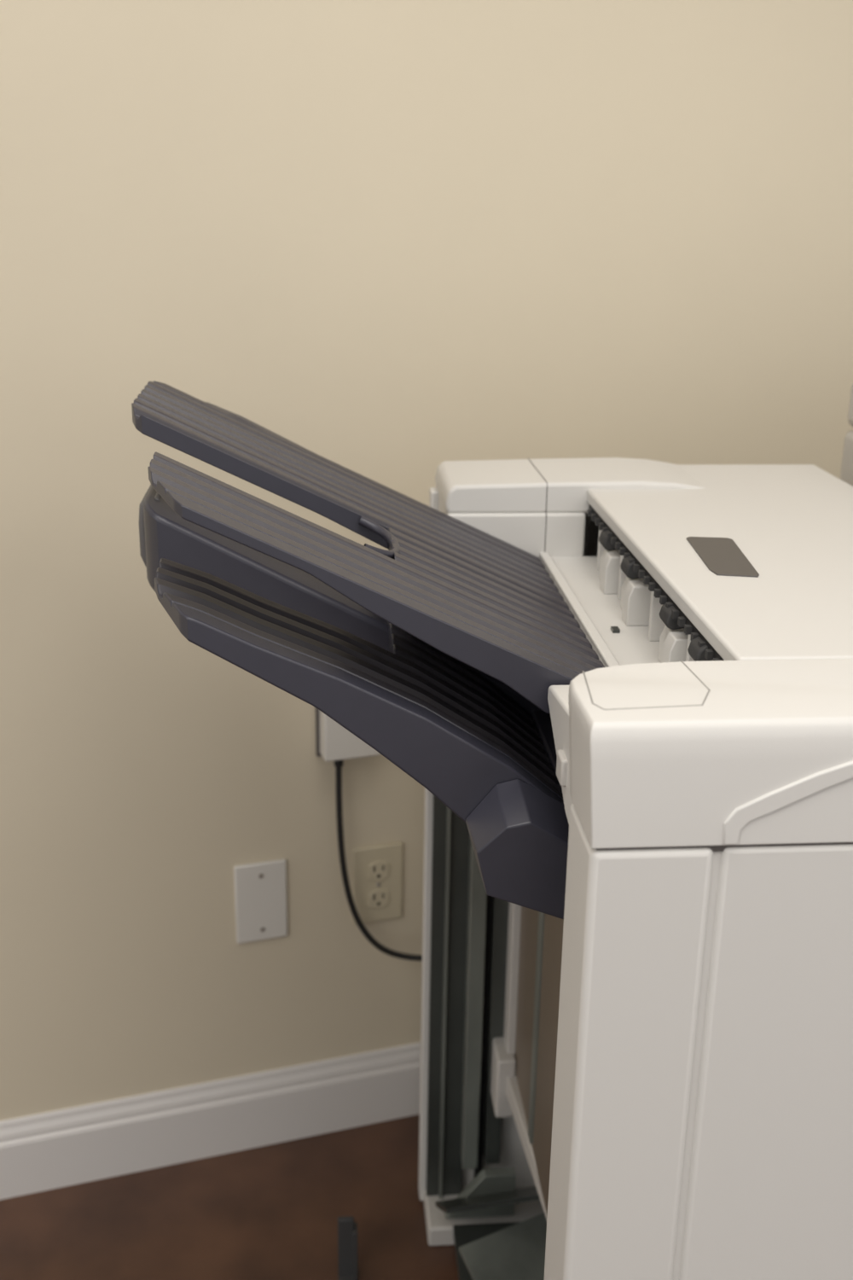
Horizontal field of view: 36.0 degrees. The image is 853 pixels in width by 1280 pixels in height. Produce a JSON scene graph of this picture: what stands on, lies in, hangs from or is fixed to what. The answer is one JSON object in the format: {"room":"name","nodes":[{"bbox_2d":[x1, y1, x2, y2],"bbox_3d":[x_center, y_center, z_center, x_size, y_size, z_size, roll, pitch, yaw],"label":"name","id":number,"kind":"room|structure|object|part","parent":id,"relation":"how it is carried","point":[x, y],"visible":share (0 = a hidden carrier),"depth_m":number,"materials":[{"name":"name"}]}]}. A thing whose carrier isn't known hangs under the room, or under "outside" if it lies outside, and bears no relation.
{"room":"back office","nodes":[
{"label":"back office","id":0,"kind":"room"},
{"bbox_2d":[0,1114,459,1279],"bbox_3d":[0.068,1.192,0.577,7.400,0.050,5.500,-1,19,-5],"label":"floor","id":1,"kind":"structure","parent":0,"point":[271,1212],"depth_m":1.73,"materials":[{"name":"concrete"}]},
{"bbox_2d":[337,1216,357,1279],"bbox_3d":[-0.097,0.758,1.615,0.024,0.090,0.045,-1,19,-5],"label":"bracket","id":2,"kind":"object","parent":1,"relation":"on","point":[347,1228],"visible":1,"depth_m":1.62,"materials":[{"name":"black metal"}]},
{"bbox_2d":[423,1184,544,1245],"bbox_3d":[0.134,0.751,1.738,0.272,0.030,0.093,-1,19,-5],"label":"rear foot","id":3,"kind":"object","parent":1,"relation":"on","point":[439,1229],"visible":0.3,"depth_m":1.70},
{"bbox_2d":[444,1167,516,1218],"bbox_3d":[0.069,0.712,1.688,0.090,0.065,0.015,-1,19,-5],"label":"base plate","id":4,"kind":"object","parent":3,"relation":"on","point":[489,1181],"depth_m":1.68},
{"bbox_2d":[435,1186,540,1214],"bbox_3d":[0.116,0.703,1.660,0.200,0.006,0.070,-3,-16,-12],"label":"base plate","id":5,"kind":"object","parent":3,"relation":"on","point":[462,1204],"depth_m":1.63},
{"bbox_2d":[418,487,590,1200],"bbox_3d":[0.215,0.287,1.622,0.438,0.965,0.025,-1,19,-5],"label":"frame","id":6,"kind":"object","parent":3,"relation":"on","point":[512,1152],"visible":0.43,"depth_m":1.68,"materials":[{"name":"white plastic"}]},
{"bbox_2d":[425,794,470,1196],"bbox_3d":[0.029,0.307,1.594,0.046,0.900,0.013,-1,19,-5],"label":"vertical rail","id":7,"kind":"object","parent":6,"relation":"attached to","point":[460,837],"visible":0.57,"depth_m":1.64,"materials":[{"name":"metal"}]},
{"bbox_2d":[438,807,451,1198],"bbox_3d":[0.025,0.310,1.585,0.004,0.900,0.008,-1,19,-5],"label":"flange","id":8,"kind":"object","parent":7,"relation":"attached to","point":[449,811],"visible":0.64,"depth_m":1.63,"materials":[{"name":"metal"}]},
{"bbox_2d":[460,838,516,1179],"bbox_3d":[0.081,0.317,1.569,0.058,0.900,0.076,-1,19,-5],"label":"vertical rail","id":9,"kind":"object","parent":6,"relation":"attached to","point":[477,893],"depth_m":1.62,"materials":[{"name":"metal"}]},
{"bbox_3d":[0.075,0.306,1.600,0.010,0.900,0.009,-1,19,-5],"label":"rear groove","id":10,"kind":"part","parent":9,"relation":"part of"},
{"bbox_3d":[0.095,0.543,1.641,0.024,0.085,0.062,-1,19,-5],"label":"bar bracket","id":11,"kind":"part","parent":9,"relation":"part of","materials":[{"name":"white plastic"}]},
{"bbox_2d":[506,1075,547,1219],"bbox_3d":[0.148,0.633,1.365,0.023,0.027,0.638,-2,19,-9],"label":"frame bar","id":12,"kind":"object","parent":9,"relation":"attached to","point":[513,1093],"visible":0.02,"depth_m":1.53,"materials":[{"name":"grey plastic"}]},
{"bbox_2d":[503,901,522,1054],"bbox_3d":[0.107,0.217,1.537,0.011,0.690,0.047,-1,19,-5],"label":"upright","id":13,"kind":"object","parent":12,"relation":"on","point":[514,910],"visible":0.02,"depth_m":1.58,"materials":[{"name":"grey plastic"}]},
{"bbox_2d":[515,906,564,1215],"bbox_3d":[0.142,0.378,1.271,0.013,0.520,0.645,-1,19,-5],"label":"panel","id":14,"kind":"object","parent":12,"relation":"on","point":[553,935],"visible":0.09,"depth_m":1.42,"materials":[{"name":"brown"}]},
{"bbox_2d":[528,911,545,1144],"bbox_3d":[0.122,0.326,1.406,0.004,0.510,0.018,-1,19,-5],"label":"rail","id":15,"kind":"object","parent":14,"relation":"attached to","point":[541,916],"visible":0.52,"depth_m":1.43,"materials":[{"name":"metal"}]},
{"bbox_3d":[0.173,0.085,1.152,0.072,0.152,0.508,-1,19,-5],"label":"block","id":16,"kind":"object","parent":14,"relation":"on","visible":0},
{"bbox_2d":[530,709,562,792],"bbox_3d":[0.121,0.110,1.163,0.045,0.065,0.500,-1,19,-5],"label":"hinge crossbeam","id":17,"kind":"object","parent":16,"relation":"attached to","point":[542,719],"visible":0.02,"depth_m":1.15,"materials":[{"name":"black plastic"}]},
{"bbox_2d":[154,558,564,823],"bbox_3d":[-0.038,0.028,1.167,0.361,0.259,0.407,-1,19,-5],"label":"tray","id":18,"kind":"object","parent":17,"relation":"attached to","point":[427,711],"visible":0.61,"depth_m":0.98,"materials":[{"name":"plastic"}]},
{"bbox_2d":[143,486,541,715],"bbox_3d":[-0.060,-0.017,1.261,0.388,0.273,0.197,-1,19,-5],"label":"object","id":19,"kind":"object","parent":18,"relation":"attached to","point":[168,536],"depth_m":1.14,"materials":[{"name":"plastic"}]},
{"bbox_2d":[138,484,162,567],"bbox_3d":[-0.251,-0.114,1.232,0.020,0.072,0.145,-1,19,-5],"label":"end cap","id":20,"kind":"object","parent":19,"relation":"attached to","point":[142,535],"visible":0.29,"depth_m":1.16,"materials":[{"name":"grey plastic"}]},
{"bbox_2d":[465,779,569,919],"bbox_3d":[0.085,0.163,0.984,0.108,0.110,0.044,-1,19,-5],"label":"support bracket","id":21,"kind":"object","parent":17,"relation":"attached to","point":[519,833],"visible":0.64,"depth_m":0.96,"materials":[{"name":"plastic"}]},
{"bbox_2d":[556,749,567,786],"bbox_3d":[0.096,0.088,0.898,0.011,0.020,0.020,-1,19,-5],"label":"latch","id":22,"kind":"object","parent":17,"relation":"attached to","point":[561,763],"visible":0.59,"depth_m":0.89,"materials":[{"name":"grey plastic"}]},
{"bbox_3d":[0.126,0.063,1.146,0.024,0.115,0.498,-1,19,-5],"label":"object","id":23,"kind":"object","parent":17,"relation":"on","visible":0},
{"bbox_2d":[131,380,605,714],"bbox_3d":[-0.059,-0.088,1.125,0.386,0.216,0.407,-1,19,-5],"label":"tray","id":24,"kind":"object","parent":23,"relation":"on","point":[488,603],"depth_m":1.07,"materials":[{"name":"plastic"}]},
{"bbox_2d":[206,401,307,449],"bbox_3d":[-0.162,-0.200,1.296,0.110,0.068,0.018,-1,19,-5],"label":"flange","id":25,"kind":"object","parent":24,"relation":"attached to","point":[235,415],"visible":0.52,"depth_m":1.29,"materials":[{"name":"plastic"}]},
{"bbox_3d":[-0.039,-0.083,1.100,0.034,0.020,0.101,-1,19,-5],"label":"slot lip","id":26,"kind":"part","parent":24,"relation":"part of","materials":[{"name":"grey plastic"}]},
{"bbox_2d":[539,548,688,667],"bbox_3d":[0.174,-0.013,1.117,0.074,0.051,0.515,-1,19,-5],"label":"tray","id":27,"kind":"object","parent":16,"relation":"on","point":[632,645],"depth_m":1.15,"materials":[{"name":"white plastic"}]},
{"bbox_3d":[0.142,-0.005,1.117,0.010,0.006,0.515,-1,19,-5],"label":"shelf lip","id":28,"kind":"part","parent":27,"relation":"part of","materials":[{"name":"white plastic"}]},
{"bbox_2d":[587,509,593,516],"bbox_3d":[0.168,-0.129,1.326,0.010,0.006,0.006,-1,19,-5],"label":"guide finger","id":29,"kind":"object","parent":27,"relation":"attached to","point":[590,511],"visible":0.57,"depth_m":1.32,"materials":[{"name":"black plastic"}]},
{"bbox_2d":[591,513,597,520],"bbox_3d":[0.170,-0.122,1.308,0.010,0.006,0.006,-1,19,-5],"label":"guide finger","id":30,"kind":"object","parent":27,"relation":"attached to","point":[593,515],"visible":0.57,"depth_m":1.30,"materials":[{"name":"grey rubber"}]},
{"bbox_2d":[594,517,600,525],"bbox_3d":[0.171,-0.116,1.291,0.010,0.006,0.006,-1,19,-5],"label":"guide finger","id":31,"kind":"object","parent":27,"relation":"attached to","point":[597,520],"visible":0.57,"depth_m":1.29,"materials":[{"name":"black plastic"}]},
{"bbox_2d":[539,556,660,667],"bbox_3d":[0.174,0.004,1.123,0.074,0.015,0.515,-1,19,-5],"label":"shelf","id":32,"kind":"object","parent":27,"relation":"attached to","point":[632,645],"depth_m":1.18,"materials":[{"name":"white plastic"}]},
{"bbox_2d":[596,529,605,570],"bbox_3d":[0.178,-0.091,1.305,0.015,0.046,0.006,-1,19,-5],"label":"rib","id":33,"kind":"object","parent":27,"relation":"on","point":[601,549],"visible":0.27,"depth_m":1.30,"materials":[{"name":"white plastic"}]},
{"bbox_2d":[599,522,605,529],"bbox_3d":[0.172,-0.110,1.274,0.010,0.006,0.006,-1,19,-5],"label":"guide finger","id":34,"kind":"object","parent":27,"relation":"attached to","point":[602,525],"visible":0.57,"depth_m":1.27,"materials":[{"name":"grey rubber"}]},
{"bbox_3d":[0.180,-0.069,1.265,0.019,0.030,0.034,-1,19,-5],"label":"roller bracket","id":35,"kind":"part","parent":27,"relation":"part of","materials":[{"name":"white plastic"}]},
{"bbox_2d":[606,531,612,540],"bbox_3d":[0.175,-0.098,1.239,0.010,0.006,0.006,-1,19,-5],"label":"guide finger","id":36,"kind":"object","parent":27,"relation":"attached to","point":[609,534],"visible":0.57,"depth_m":1.24,"materials":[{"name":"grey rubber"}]},
{"bbox_3d":[0.179,-0.063,1.238,0.025,0.036,0.020,-1,19,-5],"label":"roller bracket","id":37,"kind":"part","parent":27,"relation":"part of","materials":[{"name":"white plastic"}]},
{"bbox_2d":[610,536,616,545],"bbox_3d":[0.177,-0.092,1.221,0.010,0.006,0.006,-1,19,-5],"label":"guide finger","id":38,"kind":"object","parent":27,"relation":"attached to","point":[613,539],"visible":0.57,"depth_m":1.22,"materials":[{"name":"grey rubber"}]},
{"bbox_2d":[610,626,620,633],"bbox_3d":[0.163,-0.009,1.131,0.006,0.003,0.010,-1,19,-5],"label":"tab","id":39,"kind":"object","parent":27,"relation":"on","point":[614,629],"visible":1,"depth_m":1.13,"materials":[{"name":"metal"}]},
{"bbox_2d":[615,541,621,550],"bbox_3d":[0.178,-0.086,1.204,0.010,0.006,0.006,-1,19,-5],"label":"guide finger","id":40,"kind":"object","parent":27,"relation":"attached to","point":[618,544],"visible":0.57,"depth_m":1.20,"materials":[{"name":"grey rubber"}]},
{"bbox_2d":[617,555,627,599],"bbox_3d":[0.186,-0.060,1.214,0.015,0.046,0.006,-1,19,-5],"label":"rib","id":41,"kind":"object","parent":27,"relation":"on","point":[622,576],"visible":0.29,"depth_m":1.21,"materials":[{"name":"white plastic"}]},
{"bbox_2d":[619,546,626,555],"bbox_3d":[0.180,-0.080,1.186,0.010,0.006,0.006,-1,19,-5],"label":"guide finger","id":42,"kind":"object","parent":27,"relation":"attached to","point":[622,549],"visible":0.64,"depth_m":1.18,"materials":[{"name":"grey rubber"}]},
{"bbox_2d":[623,552,630,558],"bbox_3d":[0.181,-0.074,1.169,0.010,0.006,0.006,-1,19,-5],"label":"guide finger","id":43,"kind":"object","parent":27,"relation":"attached to","point":[625,555],"visible":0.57,"depth_m":1.17,"materials":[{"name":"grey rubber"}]},
{"bbox_3d":[0.187,-0.038,1.176,0.019,0.030,0.034,-1,19,-5],"label":"roller bracket","id":44,"kind":"part","parent":27,"relation":"part of","materials":[{"name":"white plastic"}]},
{"bbox_2d":[628,558,635,563],"bbox_3d":[0.183,-0.068,1.152,0.010,0.006,0.006,-1,19,-5],"label":"guide finger","id":45,"kind":"object","parent":27,"relation":"attached to","point":[631,560],"visible":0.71,"depth_m":1.15,"materials":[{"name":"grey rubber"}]},
{"bbox_2d":[633,564,639,572],"bbox_3d":[0.184,-0.062,1.134,0.010,0.006,0.006,-1,19,-5],"label":"guide finger","id":46,"kind":"object","parent":27,"relation":"attached to","point":[637,567],"visible":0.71,"depth_m":1.13,"materials":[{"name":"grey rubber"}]},
{"bbox_3d":[0.187,-0.032,1.149,0.025,0.036,0.020,-1,19,-5],"label":"roller bracket","id":47,"kind":"part","parent":27,"relation":"part of","materials":[{"name":"white plastic"}]},
{"bbox_2d":[638,570,645,578],"bbox_3d":[0.186,-0.056,1.117,0.010,0.006,0.006,-1,19,-5],"label":"guide finger","id":48,"kind":"object","parent":27,"relation":"attached to","point":[641,573],"visible":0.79,"depth_m":1.11,"materials":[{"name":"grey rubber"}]},
{"bbox_2d":[643,576,651,584],"bbox_3d":[0.187,-0.050,1.099,0.010,0.006,0.006,-1,19,-5],"label":"guide finger","id":49,"kind":"object","parent":27,"relation":"attached to","point":[646,578],"visible":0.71,"depth_m":1.10,"materials":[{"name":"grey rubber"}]},
{"bbox_2d":[648,581,656,591],"bbox_3d":[0.189,-0.044,1.082,0.010,0.006,0.006,-1,19,-5],"label":"guide finger","id":50,"kind":"object","parent":27,"relation":"attached to","point":[652,585],"visible":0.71,"depth_m":1.08,"materials":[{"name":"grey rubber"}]},
{"bbox_2d":[648,591,665,640],"bbox_3d":[0.196,-0.021,1.103,0.015,0.046,0.006,-1,19,-5],"label":"rib","id":51,"kind":"object","parent":27,"relation":"on","point":[657,625],"visible":0.52,"depth_m":1.10,"materials":[{"name":"white plastic"}]},
{"bbox_2d":[653,588,662,598],"bbox_3d":[0.190,-0.038,1.064,0.010,0.006,0.006,-1,19,-5],"label":"guide finger","id":52,"kind":"object","parent":27,"relation":"attached to","point":[657,594],"visible":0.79,"depth_m":1.06,"materials":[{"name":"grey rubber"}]},
{"bbox_2d":[659,595,667,605],"bbox_3d":[0.192,-0.032,1.047,0.010,0.006,0.006,-1,19,-5],"label":"guide finger","id":53,"kind":"object","parent":27,"relation":"attached to","point":[663,599],"visible":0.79,"depth_m":1.04,"materials":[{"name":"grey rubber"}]},
{"bbox_2d":[665,602,673,608],"bbox_3d":[0.193,-0.026,1.030,0.010,0.006,0.006,-1,19,-5],"label":"guide finger","id":54,"kind":"object","parent":27,"relation":"attached to","point":[667,604],"visible":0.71,"depth_m":1.03,"materials":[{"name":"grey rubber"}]},
{"bbox_3d":[0.199,0.007,1.044,0.019,0.030,0.034,-1,19,-5],"label":"roller bracket","id":55,"kind":"part","parent":27,"relation":"part of","materials":[{"name":"white plastic"}]},
{"bbox_3d":[0.198,0.013,1.017,0.025,0.036,0.020,-1,19,-5],"label":"roller bracket","id":56,"kind":"part","parent":27,"relation":"part of","materials":[{"name":"white plastic"}]},
{"bbox_2d":[671,609,679,619],"bbox_3d":[0.195,-0.020,1.012,0.010,0.006,0.006,-1,19,-5],"label":"guide finger","id":57,"kind":"object","parent":27,"relation":"attached to","point":[675,613],"visible":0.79,"depth_m":1.01,"materials":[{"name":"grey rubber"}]},
{"bbox_2d":[677,616,686,626],"bbox_3d":[0.196,-0.014,0.995,0.010,0.006,0.006,-1,19,-5],"label":"guide finger","id":58,"kind":"object","parent":27,"relation":"attached to","point":[682,620],"visible":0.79,"depth_m":0.99,"materials":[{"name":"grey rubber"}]},
{"bbox_2d":[684,624,692,634],"bbox_3d":[0.198,-0.008,0.977,0.010,0.006,0.006,-1,19,-5],"label":"guide finger","id":59,"kind":"object","parent":27,"relation":"attached to","point":[688,628],"visible":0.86,"depth_m":0.97,"materials":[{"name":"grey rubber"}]},
{"bbox_2d":[686,634,694,661],"bbox_3d":[0.205,0.016,0.994,0.015,0.046,0.006,-1,19,-5],"label":"rib","id":60,"kind":"object","parent":27,"relation":"on","point":[689,658],"visible":0.18,"depth_m":0.99,"materials":[{"name":"white plastic"}]},
{"bbox_2d":[690,632,699,640],"bbox_3d":[0.199,-0.002,0.960,0.010,0.006,0.006,-1,19,-5],"label":"guide finger","id":61,"kind":"object","parent":27,"relation":"attached to","point":[694,635],"visible":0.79,"depth_m":0.96,"materials":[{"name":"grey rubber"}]},
{"bbox_2d":[698,640,706,647],"bbox_3d":[0.200,0.004,0.943,0.010,0.006,0.006,-1,19,-5],"label":"guide finger","id":62,"kind":"object","parent":27,"relation":"attached to","point":[701,643],"visible":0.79,"depth_m":0.94,"materials":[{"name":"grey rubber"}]},
{"bbox_2d":[704,649,714,659],"bbox_3d":[0.202,0.010,0.925,0.010,0.006,0.006,-1,19,-5],"label":"guide finger","id":63,"kind":"object","parent":27,"relation":"attached to","point":[709,654],"visible":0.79,"depth_m":0.92,"materials":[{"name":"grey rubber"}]},
{"bbox_2d":[437,493,586,558],"bbox_3d":[0.087,-0.104,1.415,0.144,0.095,0.121,-1,19,-5],"label":"panel","id":64,"kind":"object","parent":6,"relation":"attached to","point":[565,532],"visible":0.28,"depth_m":1.35,"materials":[{"name":"white plastic"}]},
{"bbox_2d":[435,457,706,513],"bbox_3d":[0.152,-0.167,1.406,0.277,0.034,0.130,-1,19,-5],"label":"cover","id":65,"kind":"object","parent":64,"relation":"on","point":[510,485],"visible":0.92,"depth_m":1.35,"materials":[{"name":"white plastic"}]},
{"bbox_2d":[528,458,547,552],"bbox_3d":[0.118,-0.144,1.408,0.001,0.077,0.132,-1,19,-5],"label":"rear seam","id":66,"kind":"object","parent":65,"relation":"attached to","point":[528,458],"visible":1,"depth_m":1.35,"materials":[{"name":"grey plastic"}]},
{"bbox_2d":[453,1221,519,1279],"bbox_3d":[0.255,0.854,1.421,0.395,0.015,0.600,-1,19,-5],"label":"base pan","id":67,"kind":"object","parent":1,"relation":"on","point":[465,1234],"visible":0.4,"depth_m":1.67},
{"bbox_2d":[543,802,713,1279],"bbox_3d":[0.126,0.538,0.960,0.076,0.898,0.072,-1,19,-5],"label":"panel","id":68,"kind":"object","parent":67,"relation":"attached to","point":[635,921],"depth_m":0.83,"materials":[{"name":"white plastic"}]},
{"bbox_2d":[596,842,852,1279],"bbox_3d":[0.288,0.531,0.970,0.393,0.910,0.064,-1,19,-5],"label":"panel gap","id":69,"kind":"object","parent":68,"relation":"attached to","point":[717,855],"depth_m":0.83,"materials":[{"name":"white plastic"}]},
{"bbox_2d":[568,658,852,849],"bbox_3d":[0.292,0.067,0.830,0.406,0.080,0.107,-1,19,-5],"label":"cover","id":70,"kind":"object","parent":69,"relation":"on","point":[656,776],"visible":1,"depth_m":0.77,"materials":[{"name":"white plastic"}]},
{"bbox_2d":[547,685,572,823],"bbox_3d":[0.124,0.079,0.908,0.060,0.089,0.135,-1,19,-5],"label":"bracket","id":71,"kind":"object","parent":70,"relation":"attached to","point":[558,695],"depth_m":0.91,"materials":[{"name":"white plastic"}]},
{"bbox_2d":[582,660,710,709],"bbox_3d":[0.135,0.028,0.814,0.078,0.001,0.083,-1,19,-5],"label":"seam","id":72,"kind":"object","parent":70,"relation":"attached to","point":[686,666],"visible":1,"depth_m":0.79,"materials":[{"name":"grey plastic"}]},
{"bbox_2d":[723,760,852,844],"bbox_3d":[0.258,0.087,0.780,0.163,0.070,0.008,-1,19,-5],"label":"arch","id":73,"kind":"object","parent":70,"relation":"attached to","point":[775,800],"visible":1,"depth_m":0.77,"materials":[{"name":"white plastic"}]},
{"bbox_3d":[0.295,0.111,0.826,0.393,0.009,0.064,-1,19,-5],"label":"seam backing","id":74,"kind":"part","parent":69,"relation":"part of","materials":[{"name":"white plastic"}]},
{"bbox_2d":[679,843,852,1279],"bbox_3d":[0.330,0.541,0.960,0.322,0.898,0.036,-1,19,-5],"label":"front door","id":75,"kind":"structure","parent":69,"relation":"attached to","point":[770,1191],"depth_m":0.84,"materials":[{"name":"white plastic"}]},
{"bbox_3d":[0.454,0.387,1.303,0.015,0.970,0.730,-1,19,-5],"label":"panel","id":76,"kind":"object","parent":67,"relation":"attached to","visible":0},
{"bbox_2d":[587,516,599,556],"bbox_3d":[0.336,0.069,1.183,0.258,0.288,0.690,-1,19,-5],"label":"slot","id":77,"kind":"object","parent":76,"relation":"on","point":[594,530],"visible":0.02,"depth_m":1.44,"materials":[{"name":"black plastic"}]},
{"bbox_2d":[686,536,759,577],"bbox_3d":[0.248,-0.070,1.102,0.040,0.002,0.123,1,19,1],"label":"insert","id":78,"kind":"object","parent":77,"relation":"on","point":[722,556],"visible":1,"depth_m":1.10,"materials":[{"name":"grey plastic"}]},
{"bbox_2d":[840,384,852,486],"bbox_3d":[0.804,0.329,1.365,0.587,1.090,0.752,-1,19,-5],"label":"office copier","id":79,"kind":"object","parent":1,"relation":"on","point":[846,474],"visible":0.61,"depth_m":1.52,"materials":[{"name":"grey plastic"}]},
{"bbox_3d":[0.811,-0.159,1.197,0.587,0.058,0.750,-1,19,-5],"label":"scanner lid","id":80,"kind":"part","parent":79,"relation":"part of","materials":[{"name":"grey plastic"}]},
{"bbox_2d":[0,0,852,1120],"bbox_3d":[-0.302,-0.575,1.467,6.800,2.700,0.121,-5,20,-17],"label":"wall","id":81,"kind":"structure","parent":0,"point":[395,241],"depth_m":1.58,"materials":[{"name":"paint"}]},
{"bbox_2d":[0,1041,420,1199],"bbox_3d":[-0.300,0.668,1.828,6.800,0.115,0.014,-5,20,-17],"label":"baseboard","id":82,"kind":"structure","parent":81,"relation":"attached to","point":[96,1141],"depth_m":1.82,"materials":[{"name":"white paint"}]},
{"bbox_2d":[233,858,287,943],"bbox_3d":[-0.220,0.349,1.748,0.070,0.117,0.008,-5,20,-18],"label":"blank wall plate","id":83,"kind":"object","parent":81,"relation":"attached to","point":[260,888],"visible":1,"depth_m":1.75,"materials":[{"name":"white plastic"}]},
{"bbox_2d":[315,708,380,767],"bbox_3d":[-0.099,0.100,1.688,0.083,0.131,0.034,-5,20,-17],"label":"junction box","id":84,"kind":"object","parent":81,"relation":"attached to","point":[334,742],"visible":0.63,"depth_m":1.68,"materials":[{"name":"white plastic"}]},
{"bbox_3d":[-0.103,0.090,1.699,0.083,0.121,0.006,-5,20,-17],"label":"plate","id":85,"kind":"part","parent":84,"relation":"part of","materials":[{"name":"grey plastic"}]},
{"bbox_2d":[335,767,422,960],"bbox_3d":[-0.036,0.300,1.748,0.169,0.299,0.015,1,19,-1],"label":"power cable","id":86,"kind":"object","parent":84,"relation":"attached to","point":[357,917],"visible":0.95,"depth_m":1.75,"materials":[{"name":"black rubber"}]},
{"bbox_2d":[352,842,402,925],"bbox_3d":[-0.066,0.334,1.795,0.071,0.117,0.009,-5,20,-17],"label":"electrical outlet","id":87,"kind":"object","parent":81,"relation":"attached to","point":[377,870],"visible":1,"depth_m":1.79,"materials":[{"name":"beige plastic"}]},
{"bbox_2d":[368,861,389,880],"bbox_3d":[-0.066,0.314,1.786,0.029,0.029,0.004,-5,20,-17],"label":"receptacle","id":88,"kind":"object","parent":87,"relation":"attached to","point":[384,874],"depth_m":1.78,"materials":[{"name":"beige plastic"}]},
{"bbox_2d":[368,889,389,908],"bbox_3d":[-0.066,0.355,1.800,0.029,0.029,0.004,-5,20,-17],"label":"receptacle","id":89,"kind":"object","parent":87,"relation":"attached to","point":[373,904],"depth_m":1.80,"materials":[{"name":"beige plastic"}]},
{"bbox_2d":[482,896,509,1163],"bbox_3d":[0.091,0.280,1.582,0.020,0.840,0.028,-1,19,-5],"label":"channel","id":90,"kind":"object","parent":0,"point":[492,1125],"depth_m":1.63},
{"bbox_2d":[459,1212,546,1279],"bbox_3d":[0.145,0.754,1.621,0.200,0.008,0.080,-10,47,-27],"label":"base plate","id":91,"kind":"object","parent":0,"point":[515,1252],"depth_m":1.60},
{"bbox_2d":[599,529,616,551],"bbox_3d":[0.175,-0.096,1.250,0.017,0.017,0.024,-1,19,-5],"label":"roller","id":92,"kind":"object","parent":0,"point":[603,540],"depth_m":1.24,"materials":[{"name":"black rubber"}]},
{"bbox_2d":[620,555,639,579],"bbox_3d":[0.182,-0.065,1.161,0.017,0.017,0.024,-1,19,-5],"label":"roller","id":93,"kind":"object","parent":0,"point":[627,567],"depth_m":1.15,"materials":[{"name":"black rubber"}]},
{"bbox_2d":[659,601,684,629],"bbox_3d":[0.193,-0.019,1.029,0.017,0.017,0.024,-1,19,-5],"label":"roller","id":94,"kind":"object","parent":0,"point":[665,613],"depth_m":1.02,"materials":[{"name":"black rubber"}]},
{"bbox_2d":[687,636,712,661],"bbox_3d":[0.200,0.009,0.949,0.017,0.017,0.024,-1,19,-5],"label":"roller","id":95,"kind":"object","parent":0,"point":[697,653],"depth_m":0.94,"materials":[{"name":"black rubber"}]},
{"bbox_2d":[587,464,852,660],"bbox_3d":[0.322,-0.087,1.176,0.287,0.014,0.638,-1,19,-5],"label":"panel","id":96,"kind":"object","parent":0,"point":[794,523],"depth_m":1.13,"materials":[{"name":"white plastic"}]},
{"bbox_2d":[588,504,724,660],"bbox_3d":[0.194,-0.055,1.109,0.016,0.007,0.495,-1,19,-5],"label":"shadow strip","id":97,"kind":"object","parent":96,"relation":"attached to","point":[663,593],"depth_m":1.06,"materials":[{"name":"black plastic"}]}
]}

